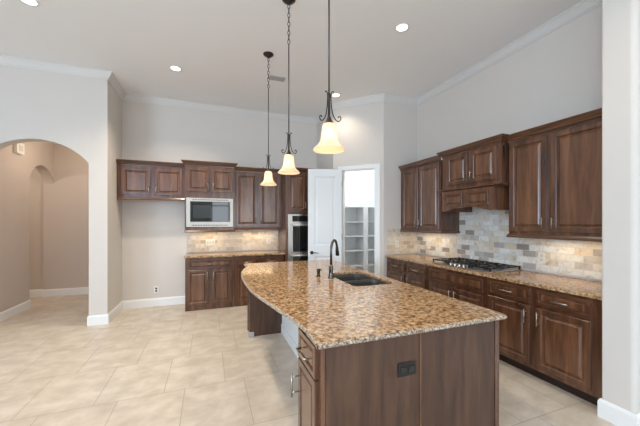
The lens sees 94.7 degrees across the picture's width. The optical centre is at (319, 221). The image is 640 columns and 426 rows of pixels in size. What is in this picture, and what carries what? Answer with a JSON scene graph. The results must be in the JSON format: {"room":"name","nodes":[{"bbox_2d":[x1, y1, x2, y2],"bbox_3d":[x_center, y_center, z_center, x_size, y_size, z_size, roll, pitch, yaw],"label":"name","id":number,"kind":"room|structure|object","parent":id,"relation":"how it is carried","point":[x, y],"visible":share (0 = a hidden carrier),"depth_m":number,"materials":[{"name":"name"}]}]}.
{"room":"kitchen","nodes":[
{"label":"kitchen","id":0,"kind":"room"},
{"bbox_2d":[0,142,53,311],"bbox_3d":[-5.042,-0.035,4.922,0.170,3.050,2.215,0,0,-21],"label":"wall","id":1,"kind":"structure","parent":0,"point":[15,169],"depth_m":4.85,"materials":[{"name":"paint"}]},
{"bbox_2d":[0,300,30,321],"bbox_3d":[-4.868,1.420,4.484,0.186,0.140,1.271,0,0,-21],"label":"baseboard","id":2,"kind":"structure","parent":1,"relation":"attached to","point":[17,309],"depth_m":4.68,"materials":[{"name":"paint"}]},
{"bbox_2d":[13,143,24,154],"bbox_3d":[-4.860,-1.180,4.764,0.058,0.180,0.200,0,0,-21],"label":"door chime","id":3,"kind":"object","parent":1,"relation":"attached to","point":[19,148],"visible":0.8,"depth_m":4.73,"materials":[{"name":"plastic"}]},
{"bbox_2d":[29,168,42,289],"bbox_3d":[-6.615,-0.035,5.556,2.330,3.050,0.120,0,0,-21],"label":"wall","id":4,"kind":"structure","parent":0,"point":[35,180],"depth_m":5.86,"materials":[{"name":"paint"}]},
{"bbox_2d":[0,65,110,315],"bbox_3d":[-5.285,-0.335,3.562,4.615,3.650,0.160,0,0,-21],"label":"wall","id":5,"kind":"structure","parent":0,"point":[73,112],"depth_m":4.18,"materials":[{"name":"paint"}]},
{"bbox_2d":[54,144,88,288],"bbox_3d":[-4.636,-0.035,6.216,1.500,3.050,0.120,0,0,-21],"label":"wall","id":6,"kind":"structure","parent":0,"point":[71,170],"depth_m":5.99,"materials":[{"name":"paint"}]},
{"bbox_2d":[111,85,121,309],"bbox_3d":[-3.268,-0.335,4.732,0.015,3.650,0.610,0,0,-21],"label":"wall","id":7,"kind":"structure","parent":0,"point":[116,101],"depth_m":4.67,"materials":[{"name":"paint"}]},
{"bbox_2d":[122,100,373,300],"bbox_3d":[-0.643,-0.335,6.110,5.900,3.650,0.120,0,0,-21],"label":"wall","id":8,"kind":"structure","parent":0,"point":[154,238],"depth_m":5.33,"materials":[{"name":"paint"}]},
{"bbox_2d":[29,287,184,325],"bbox_3d":[-4.913,1.420,4.866,5.030,0.140,2.371,0,0,-21],"label":"baseboard","id":9,"kind":"structure","parent":8,"relation":"attached to","point":[128,304],"depth_m":5.19,"materials":[{"name":"paint"}]},
{"bbox_2d":[116,159,184,200],"bbox_3d":[-2.830,-0.673,5.016,0.985,0.637,0.378,0,0,-21],"label":"upper cabinet","id":10,"kind":"object","parent":8,"relation":"attached to","point":[136,179],"visible":0.97,"depth_m":4.87,"materials":[{"name":"brown wood"}]},
{"bbox_2d":[154,286,158,292],"bbox_3d":[-2.885,1.200,5.197,0.075,0.120,0.008,0,0,-21],"label":"outlet","id":11,"kind":"object","parent":8,"relation":"attached to","point":[156,288],"visible":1,"depth_m":5.20,"materials":[{"name":"plastic"}]},
{"bbox_2d":[181,160,237,231],"bbox_3d":[-1.973,-0.426,5.301,0.920,1.222,0.448,0,0,-21],"label":"upper cabinet","id":12,"kind":"object","parent":8,"relation":"attached to","point":[203,179],"visible":0.74,"depth_m":5.12,"materials":[{"name":"brown wood"}]},
{"bbox_2d":[186,198,232,226],"bbox_3d":[-1.969,-0.155,5.290,0.766,0.500,0.370,0,0,-21],"label":"microwave","id":13,"kind":"object","parent":12,"relation":"in","point":[200,212],"visible":1,"depth_m":5.12,"materials":[{"name":"metal"}]},
{"bbox_2d":[188,229,277,251],"bbox_3d":[-1.626,0.335,5.670,1.670,0.450,0.012,0,0,-21],"label":"wall tile","id":14,"kind":"structure","parent":8,"relation":"attached to","point":[238,240],"depth_m":5.66,"materials":[{"name":"tile"}]},
{"bbox_2d":[206,239,214,245],"bbox_3d":[-2.042,0.390,5.501,0.165,0.115,0.008,0,0,-21],"label":"switch plate","id":15,"kind":"object","parent":14,"relation":"attached to","point":[209,242],"visible":1,"depth_m":5.50,"materials":[{"name":"plastic"}]},
{"bbox_2d":[234,166,281,229],"bbox_3d":[-1.192,-0.421,5.632,0.880,1.142,0.378,0,0,-21],"label":"upper cabinet","id":16,"kind":"object","parent":8,"relation":"attached to","point":[257,206],"visible":0.83,"depth_m":5.47,"materials":[{"name":"brown wood"}]},
{"bbox_2d":[0,0,601,123],"bbox_3d":[-1.455,-2.112,4.280,11.685,0.095,4.137,0,0,4],"label":"trim","id":17,"kind":"structure","parent":8,"relation":"attached to","point":[584,6],"depth_m":4.26,"materials":[{"name":"paint"}]},
{"bbox_2d":[0,0,582,117],"bbox_3d":[-0.706,-2.210,0.456,11.400,0.100,10.750,0,0,-21],"label":"ceiling","id":18,"kind":"structure","parent":0,"point":[219,46],"depth_m":3.52,"materials":[{"name":"paint"}]},
{"bbox_2d":[20,0,39,6],"bbox_3d":[-2.847,-2.156,2.882,0.166,0.005,0.166,0,0,-21],"label":"recessed light","id":19,"kind":"object","parent":18,"relation":"in","point":[34,3],"visible":1,"depth_m":2.91,"materials":[{"name":"paint"}]},
{"bbox_2d":[169,65,181,71],"bbox_3d":[-2.035,-2.156,4.160,0.166,0.005,0.166,0,0,-21],"label":"recessed light","id":20,"kind":"object","parent":18,"relation":"in","point":[172,67],"visible":1,"depth_m":4.16,"materials":[{"name":"paint"}]},
{"bbox_2d":[260,51,276,185],"bbox_3d":[-0.666,-1.315,3.809,0.214,1.690,0.214,0,0,-21],"label":"pendant light","id":21,"kind":"object","parent":18,"relation":"hanging from","point":[268,180],"visible":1,"depth_m":3.80,"materials":[{"name":"beige glass"}]},
{"bbox_2d":[269,75,285,81],"bbox_3d":[-0.647,-2.154,4.447,0.240,0.013,0.130,0,0,-21],"label":"ceiling vent","id":22,"kind":"object","parent":18,"relation":"in","point":[271,77],"visible":0.95,"depth_m":4.43,"materials":[{"name":"metal"}]},
{"bbox_2d":[278,0,299,174],"bbox_3d":[-0.303,-1.315,2.867,0.214,1.690,0.214,0,0,-21],"label":"pendant light","id":23,"kind":"object","parent":18,"relation":"hanging from","point":[288,168],"visible":1,"depth_m":2.86,"materials":[{"name":"beige glass"}]},
{"bbox_2d":[313,0,344,153],"bbox_3d":[0.060,-1.315,1.956,0.214,1.690,0.214,0,0,-21],"label":"pendant light","id":24,"kind":"object","parent":18,"relation":"hanging from","point":[328,144],"visible":1,"depth_m":1.94,"materials":[{"name":"beige glass"}]},
{"bbox_2d":[331,93,340,96],"bbox_3d":[0.273,-2.156,5.039,0.166,0.005,0.166,0,0,-21],"label":"recessed light","id":25,"kind":"object","parent":18,"relation":"in","point":[333,94],"visible":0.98,"depth_m":5.04,"materials":[{"name":"paint"}]},
{"bbox_2d":[394,22,409,31],"bbox_3d":[0.913,-2.156,3.282,0.166,0.005,0.166,0,0,-21],"label":"recessed light","id":26,"kind":"object","parent":18,"relation":"in","point":[401,27],"visible":1,"depth_m":3.28,"materials":[{"name":"paint"}]},
{"bbox_2d":[0,294,615,425],"bbox_3d":[-1.260,1.540,1.930,11.400,0.100,13.900,0,0,-21],"label":"floor","id":27,"kind":"structure","parent":0,"point":[166,365],"depth_m":2.87,"materials":[{"name":"tile"}]},
{"bbox_2d":[185,256,234,311],"bbox_3d":[-1.944,1.049,5.237,0.790,0.882,0.588,0,0,-21],"label":"base cabinet","id":28,"kind":"object","parent":27,"relation":"on","point":[210,281],"visible":0.95,"depth_m":5.01,"materials":[{"name":"brown wood"}]},
{"bbox_2d":[235,254,283,306],"bbox_3d":[-1.158,1.049,5.533,0.880,0.882,0.588,0,0,-21],"label":"base cabinet","id":29,"kind":"object","parent":27,"relation":"on","point":[240,288],"visible":0.42,"depth_m":5.19,"materials":[{"name":"brown wood"}]},
{"bbox_2d":[184,250,284,257],"bbox_3d":[-1.537,0.591,5.399,1.695,0.032,0.558,0,0,-21],"label":"countertop","id":30,"kind":"structure","parent":29,"relation":"on","point":[265,252],"depth_m":5.30,"materials":[{"name":"stone"}]},
{"bbox_2d":[278,167,312,261],"bbox_3d":[-0.377,0.249,5.784,0.855,2.482,0.668,0,0,-21],"label":"tall cabinet","id":31,"kind":"object","parent":27,"relation":"on","point":[294,187],"visible":0.26,"depth_m":5.47,"materials":[{"name":"brown wood"}]},
{"bbox_2d":[288,214,307,260],"bbox_3d":[-0.325,0.525,5.724,0.720,1.320,0.596,0,0,-21],"label":"double oven","id":32,"kind":"object","parent":31,"relation":"in","point":[297,223],"visible":0.44,"depth_m":5.44,"materials":[{"name":"metal"}]},
{"bbox_2d":[345,206,373,270],"bbox_3d":[1.089,0.585,6.518,2.130,1.810,0.333,0,0,-21],"label":"pantry shelving","id":33,"kind":"object","parent":27,"relation":"on","point":[362,249],"visible":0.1,"depth_m":6.33,"materials":[{"name":"paint"}]},
{"bbox_2d":[247,288,498,425],"bbox_3d":[0.050,1.046,2.926,1.270,0.887,2.759,0,0,-21],"label":"kitchen island","id":34,"kind":"object","parent":27,"relation":"on","point":[455,382],"visible":0.59,"depth_m":1.65,"materials":[{"name":"brown wood"}]},
{"bbox_2d":[241,259,506,349],"bbox_3d":[0.003,0.589,2.902,1.423,0.028,2.852,0,0,-21],"label":"island countertop","id":35,"kind":"structure","parent":34,"relation":"on","point":[332,312],"depth_m":2.02,"materials":[{"name":"stone"}]},
{"bbox_2d":[328,239,338,277],"bbox_3d":[0.144,0.378,3.067,0.061,0.392,0.270,0,0,26],"label":"faucet","id":36,"kind":"object","parent":35,"relation":"on","point":[333,240],"visible":1,"depth_m":2.99,"materials":[{"name":"silver metal"}]},
{"bbox_2d":[333,274,388,285],"bbox_3d":[0.384,0.706,3.013,0.456,0.208,0.746,0,0,-21],"label":"sink","id":37,"kind":"object","parent":35,"relation":"in","point":[352,279],"visible":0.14,"depth_m":3.12,"materials":[{"name":"grey metal"}]},
{"bbox_2d":[398,360,415,377],"bbox_3d":[0.475,0.805,1.610,0.118,0.075,0.008,0,0,-21],"label":"outlet","id":38,"kind":"object","parent":34,"relation":"attached to","point":[406,368],"visible":1,"depth_m":1.61,"materials":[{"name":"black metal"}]},
{"bbox_2d":[387,257,428,289],"bbox_3d":[1.593,1.049,4.686,0.678,0.882,1.020,0,0,-21],"label":"base cabinet","id":39,"kind":"object","parent":27,"relation":"on","point":[411,273],"visible":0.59,"depth_m":4.48,"materials":[{"name":"brown wood"}]},
{"bbox_2d":[429,266,486,307],"bbox_3d":[1.935,1.049,3.778,0.678,0.882,0.910,0,0,-21],"label":"base cabinet","id":40,"kind":"object","parent":27,"relation":"on","point":[470,288],"visible":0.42,"depth_m":3.58,"materials":[{"name":"brown wood"}]},
{"bbox_2d":[487,277,601,405],"bbox_3d":[2.277,1.049,2.868,0.678,0.882,1.025,0,0,-21],"label":"base cabinet","id":41,"kind":"object","parent":27,"relation":"on","point":[555,337],"visible":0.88,"depth_m":2.62,"materials":[{"name":"brown wood"}]},
{"bbox_2d":[385,254,601,299],"bbox_3d":[1.953,0.591,3.773,0.663,0.032,2.978,0,0,-21],"label":"countertop","id":42,"kind":"structure","parent":41,"relation":"on","point":[575,286],"depth_m":2.98,"materials":[{"name":"stone"}]},
{"bbox_2d":[431,257,520,272],"bbox_3d":[1.952,0.547,3.785,0.520,0.054,0.902,0,0,-21],"label":"cooktop","id":43,"kind":"object","parent":42,"relation":"in","point":[475,265],"visible":1,"depth_m":3.63,"materials":[{"name":"metal"}]},
{"bbox_2d":[317,111,332,168],"bbox_3d":[0.133,-0.335,5.865,0.100,3.650,0.885,0,0,-21],"label":"wall","id":44,"kind":"structure","parent":0,"point":[324,161],"depth_m":5.89,"materials":[{"name":"paint"}]},
{"bbox_2d":[333,101,383,275],"bbox_3d":[0.685,-0.335,5.284,0.930,3.650,0.090,0,0,24],"label":"wall","id":45,"kind":"structure","parent":0,"point":[360,130],"depth_m":5.19,"materials":[{"name":"paint"}]},
{"bbox_2d":[308,169,341,262],"bbox_3d":[0.094,0.275,5.255,0.614,2.410,0.164,0,0,-6],"label":"pantry door","id":46,"kind":"structure","parent":45,"relation":"in","point":[324,185],"depth_m":5.24,"materials":[{"name":"white paint"}]},
{"bbox_2d":[338,164,379,274],"bbox_3d":[0.699,0.247,5.268,0.770,2.485,0.108,0,0,24],"label":"trim","id":47,"kind":"structure","parent":45,"relation":"attached to","point":[376,167],"depth_m":5.11,"materials":[{"name":"paint"}]},
{"bbox_2d":[384,101,416,276],"bbox_3d":[1.818,-0.335,5.391,1.600,3.650,0.120,0,0,-21],"label":"wall","id":48,"kind":"structure","parent":0,"point":[400,120],"depth_m":5.14,"materials":[{"name":"paint"}]},
{"bbox_2d":[387,229,416,253],"bbox_3d":[1.447,0.345,5.181,0.618,0.430,0.012,0,0,-21],"label":"tile","id":49,"kind":"structure","parent":48,"relation":"attached to","point":[407,240],"depth_m":5.17,"materials":[{"name":"tile"}]},
{"bbox_2d":[417,5,601,281],"bbox_3d":[2.329,-0.335,3.919,0.120,3.650,2.995,0,0,-21],"label":"wall","id":50,"kind":"structure","parent":0,"point":[557,76],"depth_m":3.49,"materials":[{"name":"paint"}]},
{"bbox_2d":[399,155,459,233],"bbox_3d":[1.725,-0.391,4.761,0.408,1.132,0.973,0,0,-21],"label":"upper cabinet","id":51,"kind":"object","parent":50,"relation":"attached to","point":[421,205],"visible":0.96,"depth_m":4.57,"materials":[{"name":"brown wood"}]},
{"bbox_2d":[436,133,509,211],"bbox_3d":[2.027,-0.546,3.763,0.545,0.832,0.995,0,0,-21],"label":"upper cabinet","id":52,"kind":"object","parent":50,"relation":"attached to","point":[475,174],"visible":0.91,"depth_m":3.53,"materials":[{"name":"brown wood"}]},
{"bbox_2d":[417,207,601,279],"bbox_3d":[2.267,0.125,3.896,0.012,0.870,2.995,0,0,-21],"label":"wall tile","id":53,"kind":"structure","parent":50,"relation":"attached to","point":[483,232],"depth_m":3.71,"materials":[{"name":"stone"}]},
{"bbox_2d":[538,252,545,262],"bbox_3d":[2.480,0.405,3.300,0.008,0.120,0.080,0,0,-21],"label":"outlet","id":54,"kind":"object","parent":53,"relation":"attached to","point":[541,255],"visible":1,"depth_m":3.30,"materials":[{"name":"plastic"}]},
{"bbox_2d":[506,108,601,241],"bbox_3d":[2.422,-0.391,2.908,0.408,1.132,0.998,0,0,-21],"label":"upper cabinet","id":55,"kind":"object","parent":50,"relation":"attached to","point":[555,168],"visible":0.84,"depth_m":2.83,"materials":[{"name":"brown wood"}]},
{"bbox_2d":[602,0,639,413],"bbox_3d":[3.209,-0.335,2.546,2.200,3.650,0.195,0,0,-21],"label":"wall","id":56,"kind":"structure","parent":0,"point":[620,18],"depth_m":2.14,"materials":[{"name":"paint"}]},
{"bbox_2d":[597,398,639,425],"bbox_3d":[3.202,1.420,2.543,2.216,0.140,0.227,0,0,-21],"label":"baseboard","id":57,"kind":"structure","parent":56,"relation":"attached to","point":[614,414],"depth_m":2.16,"materials":[{"name":"paint"}]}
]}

